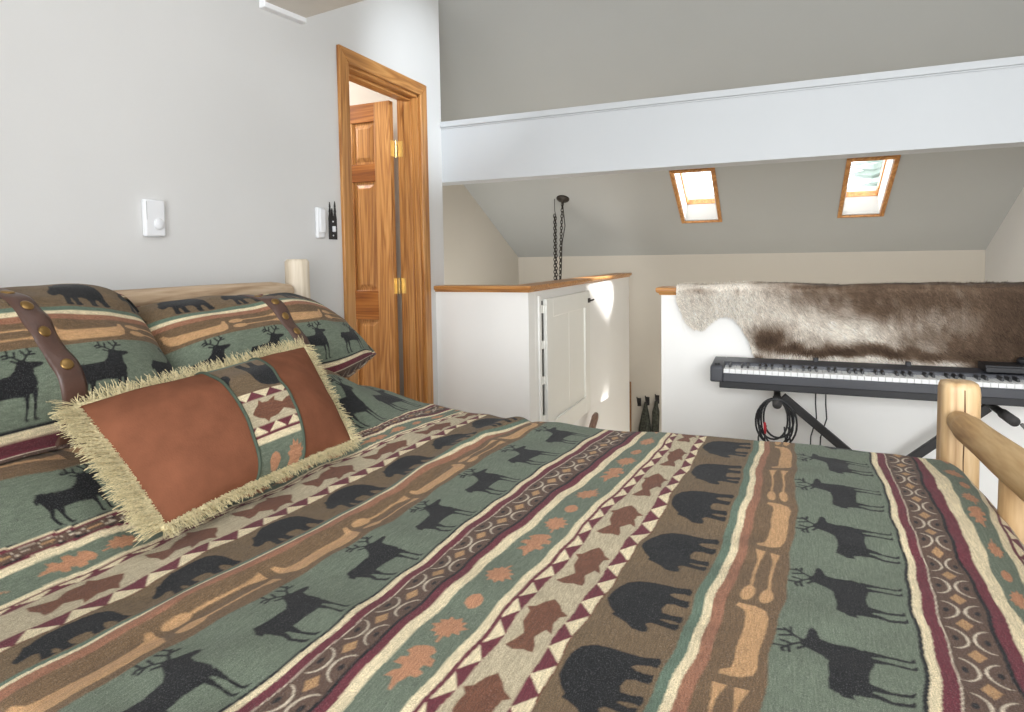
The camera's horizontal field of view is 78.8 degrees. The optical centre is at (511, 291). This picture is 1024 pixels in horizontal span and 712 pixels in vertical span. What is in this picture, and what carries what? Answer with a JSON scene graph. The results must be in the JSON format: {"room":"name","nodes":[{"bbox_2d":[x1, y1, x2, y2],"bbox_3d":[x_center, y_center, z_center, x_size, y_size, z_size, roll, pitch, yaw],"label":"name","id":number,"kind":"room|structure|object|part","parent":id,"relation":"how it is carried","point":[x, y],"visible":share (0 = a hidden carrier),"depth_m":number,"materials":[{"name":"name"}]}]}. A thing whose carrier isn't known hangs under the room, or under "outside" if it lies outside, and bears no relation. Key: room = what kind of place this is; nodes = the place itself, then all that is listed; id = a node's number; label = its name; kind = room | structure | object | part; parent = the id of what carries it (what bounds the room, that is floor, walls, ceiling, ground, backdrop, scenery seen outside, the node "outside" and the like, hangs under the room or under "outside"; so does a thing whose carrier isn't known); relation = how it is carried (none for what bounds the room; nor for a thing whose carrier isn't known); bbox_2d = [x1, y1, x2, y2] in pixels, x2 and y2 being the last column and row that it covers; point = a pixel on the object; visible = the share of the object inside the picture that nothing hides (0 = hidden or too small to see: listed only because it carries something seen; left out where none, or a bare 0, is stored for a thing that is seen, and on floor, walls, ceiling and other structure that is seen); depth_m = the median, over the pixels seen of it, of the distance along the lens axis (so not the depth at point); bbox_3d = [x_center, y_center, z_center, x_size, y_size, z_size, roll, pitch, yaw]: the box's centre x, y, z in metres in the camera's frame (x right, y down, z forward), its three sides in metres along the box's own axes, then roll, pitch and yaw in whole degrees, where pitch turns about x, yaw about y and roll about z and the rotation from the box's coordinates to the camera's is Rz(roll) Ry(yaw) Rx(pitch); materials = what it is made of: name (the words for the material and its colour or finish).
{"room":"bedroom","nodes":[
{"label":"bedroom","id":0,"kind":"room"},
{"bbox_2d":[0,0,443,404],"bbox_3d":[-1.408,-0.647,1.356,0.120,3.570,4.863,0,3,23],"label":"wall","id":1,"kind":"structure","parent":0,"point":[224,113],"depth_m":2.01,"materials":[{"name":"white paint"}]},
{"bbox_2d":[141,199,165,236],"bbox_3d":[-1.097,-0.224,1.911,0.024,0.113,0.068,0,3,23],"label":"wall control","id":2,"kind":"object","parent":1,"relation":"attached to","point":[153,211],"visible":1,"depth_m":1.90,"materials":[{"name":"white plastic"}]},
{"bbox_2d":[315,207,325,237],"bbox_3d":[-0.799,-0.286,2.605,0.028,0.129,0.046,0,3,23],"label":"light switch","id":3,"kind":"object","parent":1,"relation":"attached to","point":[320,214],"visible":1,"depth_m":2.59,"materials":[{"name":"white plastic"}]},
{"bbox_2d":[328,201,336,239],"bbox_3d":[-0.769,-0.306,2.690,0.016,0.165,0.052,0,3,23],"label":"switch plate","id":4,"kind":"object","parent":1,"relation":"attached to","point":[332,219],"visible":1,"depth_m":2.69,"materials":[{"name":"black metal"}]},
{"bbox_2d":[441,66,1023,185],"bbox_3d":[0.816,-0.788,3.124,3.969,0.341,0.140,0,3,23],"label":"beam","id":5,"kind":"structure","parent":1,"relation":"attached to","point":[977,110],"depth_m":2.91,"materials":[{"name":"paint"}]},
{"bbox_2d":[440,56,1023,128],"bbox_3d":[1.101,-0.931,2.910,3.279,0.040,0.014,0,3,23],"label":"trim","id":6,"kind":"structure","parent":5,"relation":"attached to","point":[1018,61],"depth_m":2.89,"materials":[{"name":"paint"}]},
{"bbox_2d":[349,81,403,395],"bbox_3d":[-1.165,0.469,3.901,1.410,4.260,0.120,0,3,23],"label":"wall partition","id":7,"kind":"structure","parent":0,"point":[358,94],"depth_m":3.58,"materials":[{"name":"paint"}]},
{"bbox_2d":[442,185,518,284],"bbox_3d":[-0.507,0.336,5.277,0.120,4.357,2.937,0,3,23],"label":"wall","id":8,"kind":"structure","parent":0,"point":[476,252],"depth_m":5.46,"materials":[{"name":"paint"}]},
{"bbox_2d":[436,277,629,430],"bbox_3d":[0.323,1.186,4.593,0.561,2.508,2.440,0,3,23],"label":"wall","id":9,"kind":"structure","parent":0,"point":[488,361],"depth_m":3.47,"materials":[{"name":"paint"}]},
{"bbox_2d":[434,273,631,292],"bbox_3d":[0.314,-0.079,4.520,0.582,0.034,2.484,0,3,23],"label":"cap rail","id":10,"kind":"object","parent":9,"relation":"on","point":[538,286],"visible":1,"depth_m":3.48,"materials":[{"name":"brown wood"}]},
{"bbox_2d":[538,296,542,421],"bbox_3d":[0.159,0.474,3.463,0.010,0.895,0.034,0,3,23],"label":"trim","id":11,"kind":"structure","parent":9,"relation":"attached to","point":[539,297],"depth_m":3.45,"materials":[{"name":"paint"}]},
{"bbox_2d":[541,291,593,423],"bbox_3d":[0.355,0.433,3.895,0.051,0.825,0.920,1,3,25],"label":"door","id":12,"kind":"structure","parent":9,"relation":"in","point":[566,342],"depth_m":3.84,"materials":[{"name":"beige paint"}]},
{"bbox_3d":[0.354,0.432,3.908,0.012,0.625,0.670,0,3,23],"label":"door panel","id":13,"kind":"part","parent":12,"relation":"part of","materials":[{"name":"beige paint"}]},
{"bbox_2d":[589,412,597,427],"bbox_3d":[0.424,1.203,4.024,0.079,0.668,0.822,0,3,23],"label":"handrail","id":14,"kind":"object","parent":9,"relation":"attached to","point":[594,418],"visible":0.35,"depth_m":4.30,"materials":[{"name":"brown wood"}]},
{"bbox_2d":[629,381,631,431],"bbox_3d":[1.069,1.542,5.636,0.024,1.460,0.020,0,3,23],"label":"trim","id":15,"kind":"structure","parent":9,"relation":"attached to","point":[629,381],"depth_m":5.60,"materials":[{"name":"brown wood"}]},
{"bbox_2d":[438,0,1023,256],"bbox_3d":[1.070,-1.430,3.720,4.217,2.563,4.631,0,3,23],"label":"ceiling","id":16,"kind":"structure","parent":0,"point":[498,57],"depth_m":3.97,"materials":[{"name":"paint"}]},
{"bbox_2d":[553,195,568,279],"bbox_3d":[0.419,-0.251,5.293,0.149,1.113,0.100,0,3,23],"label":"pendant fixture","id":17,"kind":"object","parent":16,"relation":"hanging from","point":[563,199],"visible":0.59,"depth_m":5.29,"materials":[{"name":"brown metal"}]},
{"bbox_3d":[0.367,-0.177,5.321,0.025,0.965,0.025,-2,3,-22],"label":"swag chain","id":18,"kind":"part","parent":17,"relation":"part of","materials":[{"name":"brown metal"}]},
{"bbox_3d":[0.378,-0.167,5.317,0.025,0.945,0.025,-2,3,-22],"label":"swag chain","id":19,"kind":"part","parent":17,"relation":"part of","materials":[{"name":"brown metal"}]},
{"bbox_3d":[0.415,-0.223,5.294,0.075,1.058,0.033,1,4,38],"label":"chain","id":20,"kind":"part","parent":17,"relation":"part of","materials":[{"name":"brown metal"}]},
{"bbox_3d":[0.422,-0.223,5.287,0.069,1.044,0.021,0,3,23],"label":"cord","id":21,"kind":"part","parent":17,"relation":"part of","materials":[{"name":"brown metal"}]},
{"bbox_2d":[669,167,721,223],"bbox_3d":[1.469,-0.820,4.932,0.325,0.531,0.766,0,3,23],"label":"window","id":22,"kind":"structure","parent":16,"relation":"attached to","point":[676,176],"depth_m":4.96,"materials":[{"name":"brown wood"}]},
{"bbox_3d":[1.487,-0.900,4.973,0.277,0.375,0.666,0,3,23],"label":"sash","id":23,"kind":"part","parent":22,"relation":"part of","materials":[{"name":"brown wood"}]},
{"bbox_2d":[837,155,900,217],"bbox_3d":[2.541,-0.812,4.477,0.311,0.531,0.766,0,3,23],"label":"window","id":24,"kind":"structure","parent":16,"relation":"attached to","point":[890,163],"depth_m":4.46,"materials":[{"name":"brown wood"}]},
{"bbox_3d":[2.559,-0.892,4.518,0.263,0.375,0.666,0,3,23],"label":"sash","id":25,"kind":"part","parent":24,"relation":"part of","materials":[{"name":"brown wood"}]},
{"bbox_2d":[518,250,984,431],"bbox_3d":[1.940,0.992,5.809,4.217,2.912,0.120,0,3,23],"label":"wall","id":26,"kind":"structure","parent":0,"point":[649,272],"depth_m":5.75,"materials":[{"name":"paint"}]},
{"bbox_2d":[636,397,640,405],"bbox_3d":[1.221,1.065,6.012,0.036,0.106,0.077,0,3,23],"label":"coat hook","id":27,"kind":"object","parent":26,"relation":"attached to","point":[638,399],"visible":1,"depth_m":6.04,"materials":[{"name":"black metal"}]},
{"bbox_2d":[645,396,649,404],"bbox_3d":[1.294,1.050,5.980,0.036,0.106,0.077,0,3,23],"label":"coat hook","id":28,"kind":"object","parent":26,"relation":"attached to","point":[647,399],"visible":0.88,"depth_m":6.00,"materials":[{"name":"black metal"}]},
{"bbox_2d":[638,402,650,431],"bbox_3d":[1.269,1.442,6.002,0.165,0.750,0.048,0,3,23],"label":"scarf","id":29,"kind":"object","parent":28,"relation":"hanging from","point":[644,426],"visible":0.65,"depth_m":5.97,"materials":[{"name":"fabric"}]},
{"bbox_3d":[1.381,1.027,5.942,0.036,0.106,0.077,0,3,23],"label":"coat hook","id":30,"kind":"object","parent":26,"relation":"attached to","visible":0},
{"bbox_2d":[651,401,659,431],"bbox_3d":[1.361,1.422,5.961,0.098,0.750,0.048,0,3,23],"label":"scarf","id":31,"kind":"object","parent":30,"relation":"hanging from","point":[655,413],"visible":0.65,"depth_m":5.93,"materials":[{"name":"fabric"}]},
{"bbox_2d":[661,295,1023,508],"bbox_3d":[1.669,1.269,2.659,2.009,2.508,0.134,0,3,23],"label":"wall","id":32,"kind":"structure","parent":0,"point":[691,403],"depth_m":2.79,"materials":[{"name":"paint"}]},
{"bbox_2d":[656,286,675,294],"bbox_3d":[1.640,0.003,2.597,2.031,0.034,0.174,0,3,23],"label":"cap rail","id":33,"kind":"object","parent":32,"relation":"on","point":[663,290],"visible":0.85,"depth_m":2.90,"materials":[{"name":"brown wood"}]},
{"bbox_2d":[676,280,1023,367],"bbox_3d":[1.619,0.144,2.571,1.828,0.394,0.209,0,3,23],"label":"animal hide","id":34,"kind":"object","parent":33,"relation":"on","point":[947,324],"visible":0.92,"depth_m":2.56,"materials":[{"name":"fur"}]},
{"bbox_2d":[985,187,1023,282],"bbox_3d":[2.307,0.093,1.419,0.120,5.170,7.800,0,3,23],"label":"wall","id":35,"kind":"structure","parent":0,"point":[1004,254],"depth_m":4.40,"materials":[{"name":"white paint"}]},
{"bbox_3d":[-0.506,-1.901,-0.020,4.199,1.306,3.420,0,3,23],"label":"ceiling","id":36,"kind":"structure","parent":0,"visible":0},
{"bbox_2d":[259,0,363,23],"bbox_3d":[-0.500,-1.631,1.846,0.626,1.474,0.168,1,4,30],"label":"hanging fixture","id":37,"kind":"object","parent":36,"relation":"hanging from","point":[297,11],"visible":1,"depth_m":2.00,"materials":[{"name":"white plastic"}]},
{"bbox_3d":[0.169,1.209,0.752,3.519,0.120,5.020,0,3,23],"label":"floor","id":38,"kind":"structure","parent":0,"visible":0},
{"bbox_2d":[113,259,1023,544],"bbox_3d":[-0.115,0.534,1.226,2.152,1.207,1.564,0,3,23],"label":"bed","id":39,"kind":"object","parent":38,"relation":"on","point":[963,440],"visible":0.22,"depth_m":1.46,"materials":[{"name":"beige wood"}]},
{"bbox_3d":[-0.774,0.486,2.303,0.096,1.207,0.096,0,3,23],"label":"headboard post","id":40,"kind":"part","parent":39,"relation":"part of","materials":[{"name":"beige wood"}]},
{"bbox_3d":[1.074,0.653,1.511,0.079,0.879,0.079,0,3,23],"label":"footboard post","id":41,"kind":"part","parent":39,"relation":"part of","materials":[{"name":"beige wood"}]},
{"bbox_2d":[755,391,1020,457],"bbox_3d":[1.409,0.722,2.453,0.839,0.629,0.372,0,3,23],"label":"stand","id":42,"kind":"object","parent":38,"relation":"on","point":[929,446],"depth_m":2.41,"materials":[{"name":"black metal"}]},
{"bbox_3d":[1.026,0.540,2.422,0.155,0.250,0.036,0,3,23],"label":"cable coil","id":43,"kind":"part","parent":42,"relation":"part of","materials":[{"name":"black rubber"}]},
{"bbox_2d":[710,356,1023,406],"bbox_3d":[1.457,0.340,2.411,1.300,0.112,0.229,0,3,23],"label":"digital piano","id":44,"kind":"object","parent":42,"relation":"on","point":[907,381],"visible":0.94,"depth_m":2.40,"materials":[{"name":"black plastic"}]},
{"bbox_2d":[810,394,816,443],"bbox_3d":[1.260,0.700,2.619,0.037,0.620,0.005,0,3,23],"label":"power cord","id":45,"kind":"object","parent":44,"relation":"hanging from","point":[815,394],"visible":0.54,"depth_m":2.60,"materials":[{"name":"black rubber"}]},
{"bbox_2d":[820,394,826,444],"bbox_3d":[1.294,0.701,2.605,0.039,0.620,0.005,0,3,23],"label":"power cord","id":46,"kind":"object","parent":44,"relation":"hanging from","point":[825,394],"visible":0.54,"depth_m":2.59,"materials":[{"name":"black rubber"}]},
{"bbox_3d":[1.417,0.356,2.319,1.200,0.034,0.020,0,3,23],"label":"rail","id":47,"kind":"part","parent":44,"relation":"part of","materials":[{"name":"plastic"}]},
{"bbox_3d":[1.480,0.329,2.465,1.204,0.067,0.110,0,3,23],"label":"control panel","id":48,"kind":"part","parent":44,"relation":"part of","materials":[{"name":"black plastic"}]},
{"bbox_2d":[978,357,1023,373],"bbox_3d":[1.908,0.274,2.284,0.310,0.048,0.112,0,3,23],"label":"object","id":49,"kind":"object","parent":44,"relation":"on","point":[991,367],"visible":1,"depth_m":2.29,"materials":[{"name":"black plastic"}]},
{"bbox_3d":[1.908,0.284,2.284,0.310,0.026,0.097,0,3,23],"label":"plate","id":50,"kind":"part","parent":49,"relation":"part of","materials":[{"name":"black plastic"}]},
{"bbox_3d":[1.909,0.259,2.311,0.060,0.022,0.060,0,3,23],"label":"knob","id":51,"kind":"part","parent":49,"relation":"part of","materials":[{"name":"black plastic"}]},
{"bbox_3d":[1.779,0.432,2.290,0.026,0.025,0.350,0,3,23],"label":"support arm","id":52,"kind":"part","parent":42,"relation":"part of","materials":[{"name":"black metal"}]},
{"bbox_3d":[-1.541,-0.198,3.007,1.410,2.700,1.983,0,3,23],"label":"wall","id":53,"kind":"structure","parent":0,"visible":0},
{"bbox_2d":[336,44,433,403],"bbox_3d":[-0.924,-0.033,3.236,0.728,2.126,0.735,0,3,23],"label":"door","id":54,"kind":"structure","parent":53,"relation":"in","point":[367,147],"depth_m":3.38,"materials":[{"name":"brown wood"}]},
{"bbox_3d":[-0.728,-0.011,2.790,0.018,2.125,0.065,0,3,23],"label":"casing","id":55,"kind":"part","parent":54,"relation":"part of","materials":[{"name":"brown wood"}]},
{"bbox_3d":[-0.805,-0.804,3.404,0.145,0.225,0.020,0,3,23],"label":"raised panel","id":56,"kind":"part","parent":54,"relation":"part of","materials":[{"name":"brown wood"}]},
{"bbox_3d":[-0.797,-0.300,3.431,0.145,0.595,0.020,0,3,23],"label":"raised panel","id":57,"kind":"part","parent":54,"relation":"part of","materials":[{"name":"brown wood"}]},
{"bbox_3d":[-0.785,0.466,3.473,0.145,0.620,0.020,0,3,23],"label":"raised panel","id":58,"kind":"part","parent":54,"relation":"part of","materials":[{"name":"brown wood"}]},
{"bbox_3d":[-0.466,-0.048,3.405,0.018,2.125,0.065,0,3,23],"label":"casing","id":59,"kind":"part","parent":54,"relation":"part of","materials":[{"name":"brown wood"}]},
{"label":"outside","id":60,"kind":"structure","parent":0,"visible":0},
{"bbox_2d":[850,160,883,186],"bbox_3d":[8.845,-1.237,14.609,3.910,11.000,3.929,0,3,23],"label":"pine tree","id":61,"kind":"object","parent":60,"point":[871,169],"visible":0.02,"depth_m":14.60,"materials":[{"name":"green plant"}]},
{"bbox_3d":[-0.160,0.597,1.242,1.842,0.250,1.314,0,3,23],"label":"mattress","id":62,"kind":"object","parent":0,"visible":0},
{"bbox_2d":[0,366,1023,711],"bbox_3d":[-0.077,0.570,1.205,2.023,0.674,1.424,0,3,23],"label":"comforter","id":63,"kind":"object","parent":62,"relation":"on","point":[453,560],"visible":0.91,"depth_m":0.95,"materials":[{"name":"fabric"}]},
{"bbox_2d":[0,283,174,463],"bbox_3d":[-1.008,0.153,1.189,0.305,0.316,0.778,0,3,23],"label":"pillow sham","id":64,"kind":"object","parent":63,"relation":"on","point":[58,342],"visible":0.84,"depth_m":1.21,"materials":[{"name":"fabric"}]},
{"bbox_2d":[48,335,362,546],"bbox_3d":[-0.602,0.280,1.409,0.336,0.280,0.707,0,3,23],"label":"throw pillow","id":65,"kind":"object","parent":63,"relation":"on","point":[184,447],"visible":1,"depth_m":1.25,"materials":[{"name":"orange fabric"}]},
{"bbox_2d":[136,293,375,378],"bbox_3d":[-0.734,0.160,1.840,0.304,0.303,0.818,0,3,23],"label":"pillow sham","id":66,"kind":"object","parent":63,"relation":"on","point":[191,331],"visible":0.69,"depth_m":1.72,"materials":[{"name":"fabric"}]}
]}

